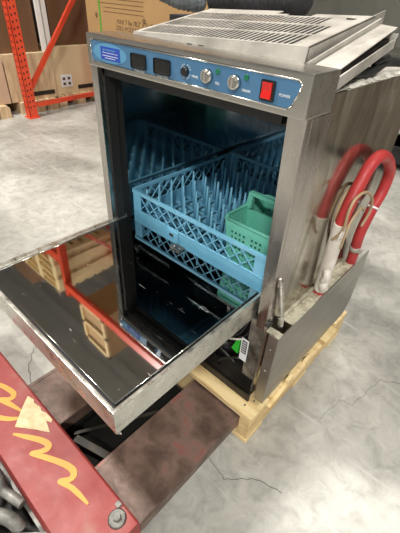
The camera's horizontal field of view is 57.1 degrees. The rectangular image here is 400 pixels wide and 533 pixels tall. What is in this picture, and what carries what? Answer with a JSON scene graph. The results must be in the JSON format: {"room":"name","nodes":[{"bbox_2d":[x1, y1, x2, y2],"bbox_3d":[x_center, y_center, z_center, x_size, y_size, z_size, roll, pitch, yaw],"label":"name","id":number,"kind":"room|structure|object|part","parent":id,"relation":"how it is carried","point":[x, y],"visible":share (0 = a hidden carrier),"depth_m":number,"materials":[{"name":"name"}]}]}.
{"room":"warehouse","nodes":[
{"label":"warehouse","id":0,"kind":"room"},
{"bbox_2d":[0,47,399,532],"bbox_3d":[1.013,-1.434,3.869,20.000,0.051,20.000,31,45,31],"label":"floor","id":1,"kind":"structure","parent":0,"point":[339,471],"depth_m":1.29,"materials":[{"name":"concrete"}]},
{"bbox_2d":[0,105,11,119],"bbox_3d":[-2.377,-1.609,3.680,0.960,0.112,0.530,31,45,31],"label":"wooden pallet","id":2,"kind":"object","parent":1,"relation":"on","point":[5,112],"visible":1,"depth_m":3.56,"materials":[{"name":"beige wood"}]},
{"bbox_2d":[0,58,10,104],"bbox_3d":[-2.405,-1.818,3.531,0.890,0.398,0.685,31,45,31],"label":"wooden crate","id":3,"kind":"object","parent":2,"relation":"on","point":[4,93],"visible":1,"depth_m":3.52,"materials":[{"name":"beige wood"}]},
{"bbox_2d":[5,97,59,114],"bbox_3d":[-1.997,-1.869,4.058,0.960,0.112,0.400,31,45,31],"label":"wooden pallet","id":4,"kind":"object","parent":1,"relation":"on","point":[19,107],"visible":0.21,"depth_m":3.81,"materials":[{"name":"beige wood"}]},
{"bbox_2d":[0,49,56,102],"bbox_3d":[-2.012,-2.083,3.900,0.914,0.418,0.485,31,45,31],"label":"wooden crate","id":5,"kind":"object","parent":4,"relation":"on","point":[45,87],"visible":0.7,"depth_m":3.64,"materials":[{"name":"brown wood"}]},
{"bbox_2d":[0,0,38,53],"bbox_3d":[-2.026,-2.554,3.532,0.862,0.768,0.390,31,45,31],"label":"carton","id":6,"kind":"object","parent":5,"relation":"on","point":[24,11],"visible":0.55,"depth_m":3.44,"materials":[{"name":"brown cardboard"}]},
{"bbox_2d":[33,0,50,50],"bbox_3d":[-1.522,-2.565,3.424,0.057,0.968,0.138,15,38,15],"label":"post","id":7,"kind":"object","parent":5,"relation":"on","point":[39,5],"visible":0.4,"depth_m":3.56,"materials":[{"name":"white metal"}]},
{"bbox_2d":[1,0,93,118],"bbox_3d":[-1.123,-2.954,2.837,5.800,3.400,1.080,31,45,31],"label":"rack","id":8,"kind":"object","parent":1,"relation":"on","point":[27,84],"visible":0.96,"depth_m":3.51,"materials":[{"name":"metal"}]},
{"bbox_3d":[-1.586,-2.850,2.659,0.115,3.400,0.110,31,45,31],"label":"upright post","id":9,"kind":"part","parent":8,"relation":"part of","materials":[{"name":"metal"}]},
{"bbox_2d":[55,90,94,106],"bbox_3d":[-1.693,-2.114,4.408,0.970,0.112,0.560,31,45,31],"label":"wooden pallet","id":10,"kind":"object","parent":1,"relation":"on","point":[82,100],"visible":0.18,"depth_m":4.14,"materials":[{"name":"beige wood"}]},
{"bbox_2d":[38,42,93,94],"bbox_3d":[-1.687,-2.350,4.251,0.934,0.453,0.585,31,45,31],"label":"wooden crate","id":11,"kind":"object","parent":10,"relation":"on","point":[72,72],"visible":0.51,"depth_m":3.97,"materials":[{"name":"brown wood"}]},
{"bbox_2d":[30,0,88,44],"bbox_3d":[-1.645,-2.873,3.918,0.882,0.783,0.500,31,45,31],"label":"carton","id":12,"kind":"object","parent":11,"relation":"on","point":[74,30],"visible":0.35,"depth_m":3.80,"materials":[{"name":"brown cardboard"}]},
{"bbox_2d":[0,352,239,532],"bbox_3d":[-0.273,0.331,1.267,0.853,0.136,1.530,31,45,31],"label":"truck","id":13,"kind":"object","parent":1,"relation":"on","point":[63,469],"visible":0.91,"depth_m":0.98,"materials":[{"name":"paint"}]},
{"bbox_3d":[-0.527,0.543,0.922,0.222,0.039,0.073,22,41,22],"label":"pump lever","id":14,"kind":"part","parent":13,"relation":"part of","materials":[{"name":"metal"}]},
{"bbox_3d":[-0.680,0.605,0.923,0.850,0.048,0.334,31,45,31],"label":"plate","id":15,"kind":"part","parent":13,"relation":"part of","materials":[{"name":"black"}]},
{"bbox_3d":[-0.503,0.581,0.913,0.560,0.041,0.131,31,45,31],"label":"push rod","id":16,"kind":"part","parent":13,"relation":"part of","materials":[{"name":"metal"}]},
{"bbox_3d":[-0.220,0.456,1.144,0.164,0.030,0.352,31,45,31],"label":"frame plate","id":17,"kind":"part","parent":13,"relation":"part of","materials":[{"name":"black metal"}]},
{"bbox_2d":[170,14,310,26],"bbox_3d":[0.112,-0.535,1.711,0.540,1.022,0.190,31,45,31],"label":"carton","id":18,"kind":"object","parent":1,"relation":"on","point":[172,16],"visible":0.16,"depth_m":1.45,"materials":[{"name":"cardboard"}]},
{"bbox_2d":[159,0,206,12],"bbox_3d":[-0.064,-0.993,1.354,0.182,0.094,0.107,8,37,5],"label":"bundle","id":19,"kind":"object","parent":18,"relation":"on","point":[196,6],"visible":0.98,"depth_m":1.33,"materials":[{"name":"fabric"}]},
{"bbox_2d":[207,0,313,19],"bbox_3d":[0.199,-0.926,1.282,0.412,0.116,0.161,31,45,31],"label":"cloth bundle","id":20,"kind":"object","parent":18,"relation":"on","point":[291,7],"visible":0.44,"depth_m":1.20,"materials":[{"name":"black fabric"}]},
{"bbox_2d":[176,310,346,442],"bbox_3d":[0.120,0.211,1.448,0.678,0.150,0.639,31,45,31],"label":"wooden pallet","id":21,"kind":"object","parent":1,"relation":"on","point":[251,413],"visible":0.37,"depth_m":1.15,"materials":[{"name":"brown wood"}]},
{"bbox_2d":[0,9,399,434],"bbox_3d":[0.021,-0.131,1.002,0.657,0.962,1.002,31,45,31],"label":"dishwasher","id":22,"kind":"object","parent":21,"relation":"on","point":[120,309],"visible":1,"depth_m":0.85,"materials":[{"name":"metal"}]},
{"bbox_3d":[-0.259,-0.299,1.069,0.026,0.510,0.044,31,45,31],"label":"post","id":23,"kind":"part","parent":22,"relation":"part of","materials":[{"name":"metal"}]},
{"bbox_3d":[-0.189,0.044,0.909,0.508,0.010,0.434,31,45,31],"label":"panel","id":24,"kind":"part","parent":22,"relation":"part of","materials":[{"name":"silver metal"}]},
{"bbox_3d":[-0.196,0.066,0.926,0.544,0.066,0.453,31,45,31],"label":"door","id":25,"kind":"part","parent":22,"relation":"part of","materials":[{"name":"metal"}]},
{"bbox_3d":[-0.064,-0.053,1.036,0.038,0.008,0.024,31,45,31],"label":"latch plate","id":26,"kind":"part","parent":22,"relation":"part of","materials":[{"name":"metal"}]},
{"bbox_3d":[-0.050,-0.393,0.730,0.565,0.042,0.001,31,45,31],"label":"control panel","id":27,"kind":"part","parent":22,"relation":"part of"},
{"bbox_2d":[132,152,279,292],"bbox_3d":[0.139,-0.184,1.184,0.511,0.119,0.498,31,45,31],"label":"dish rack","id":28,"kind":"object","parent":22,"relation":"in","point":[229,178],"visible":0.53,"depth_m":1.17,"materials":[{"name":"blue plastic"}]},
{"bbox_2d":[225,190,275,271],"bbox_3d":[0.175,-0.092,0.986,0.155,0.188,0.193,31,45,31],"label":"basket","id":29,"kind":"object","parent":28,"relation":"in","point":[254,230],"visible":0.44,"depth_m":0.97,"materials":[{"name":"green plastic"}]},
{"bbox_3d":[0.176,-0.104,0.985,0.140,0.169,0.016,31,45,31],"label":"divider handle","id":30,"kind":"part","parent":29,"relation":"part of","materials":[{"name":"green plastic"}]},
{"bbox_3d":[0.011,-0.352,0.680,0.025,0.025,0.011,31,45,31],"label":"knob","id":31,"kind":"part","parent":22,"relation":"part of","materials":[{"name":"silver metal"}]},
{"bbox_3d":[0.059,-0.323,0.646,0.025,0.025,0.011,31,45,31],"label":"knob","id":32,"kind":"part","parent":22,"relation":"part of","materials":[{"name":"silver metal"}]},
{"bbox_2d":[260,82,272,99],"bbox_3d":[0.111,-0.292,0.613,0.019,0.026,0.006,31,45,31],"label":"rocker switch","id":33,"kind":"object","parent":22,"relation":"attached to","point":[266,88],"depth_m":0.61,"materials":[{"name":"red plastic"}]},
{"bbox_3d":[0.113,-0.293,0.614,0.028,0.032,0.003,31,45,31],"label":"switch frame","id":34,"kind":"part","parent":22,"relation":"part of","materials":[{"name":"black plastic"}]},
{"bbox_3d":[0.180,-0.062,0.793,0.038,0.510,0.088,31,45,31],"label":"post","id":35,"kind":"part","parent":22,"relation":"part of","materials":[{"name":"metal"}]},
{"bbox_3d":[0.349,-0.071,1.023,0.034,0.815,0.532,31,45,31],"label":"panel","id":36,"kind":"part","parent":22,"relation":"part of","materials":[{"name":"metal"}]},
{"bbox_3d":[0.159,-0.511,0.931,0.586,0.023,0.524,31,45,31],"label":"panel","id":37,"kind":"part","parent":22,"relation":"part of","materials":[{"name":"metal"}]},
{"bbox_3d":[0.284,-0.385,0.693,0.042,0.073,0.220,31,45,31],"label":"rail","id":38,"kind":"part","parent":22,"relation":"part of","materials":[{"name":"metal"}]},
{"bbox_2d":[391,134,399,164],"bbox_3d":[1.756,-0.906,3.033,0.460,0.190,0.390,31,45,31],"label":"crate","id":39,"kind":"object","parent":1,"relation":"on","point":[395,152],"visible":0.23,"depth_m":2.96,"materials":[{"name":"black plastic"}]},
{"bbox_3d":[-0.196,-1.360,3.537,1.368,0.110,0.900,31,45,31],"label":"wooden pallet","id":40,"kind":"object","parent":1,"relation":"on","visible":0},
{"bbox_2d":[85,0,281,32],"bbox_3d":[-0.153,-2.039,3.024,1.368,1.590,0.902,31,45,31],"label":"cardboard box","id":41,"kind":"object","parent":40,"relation":"on","point":[128,16],"visible":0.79,"depth_m":2.82,"materials":[{"name":"brown cardboard"}]},
{"bbox_3d":[-0.631,-2.019,2.829,0.640,0.222,0.001,31,45,31],"label":"printed panel","id":42,"kind":"part","parent":41,"relation":"part of","materials":[{"name":"brown cardboard"}]},
{"bbox_2d":[282,0,399,46],"bbox_3d":[8.024,-8.441,7.890,20.000,7.000,0.200,31,45,31],"label":"wall","id":43,"kind":"structure","parent":0,"point":[332,7],"depth_m":11.40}
]}

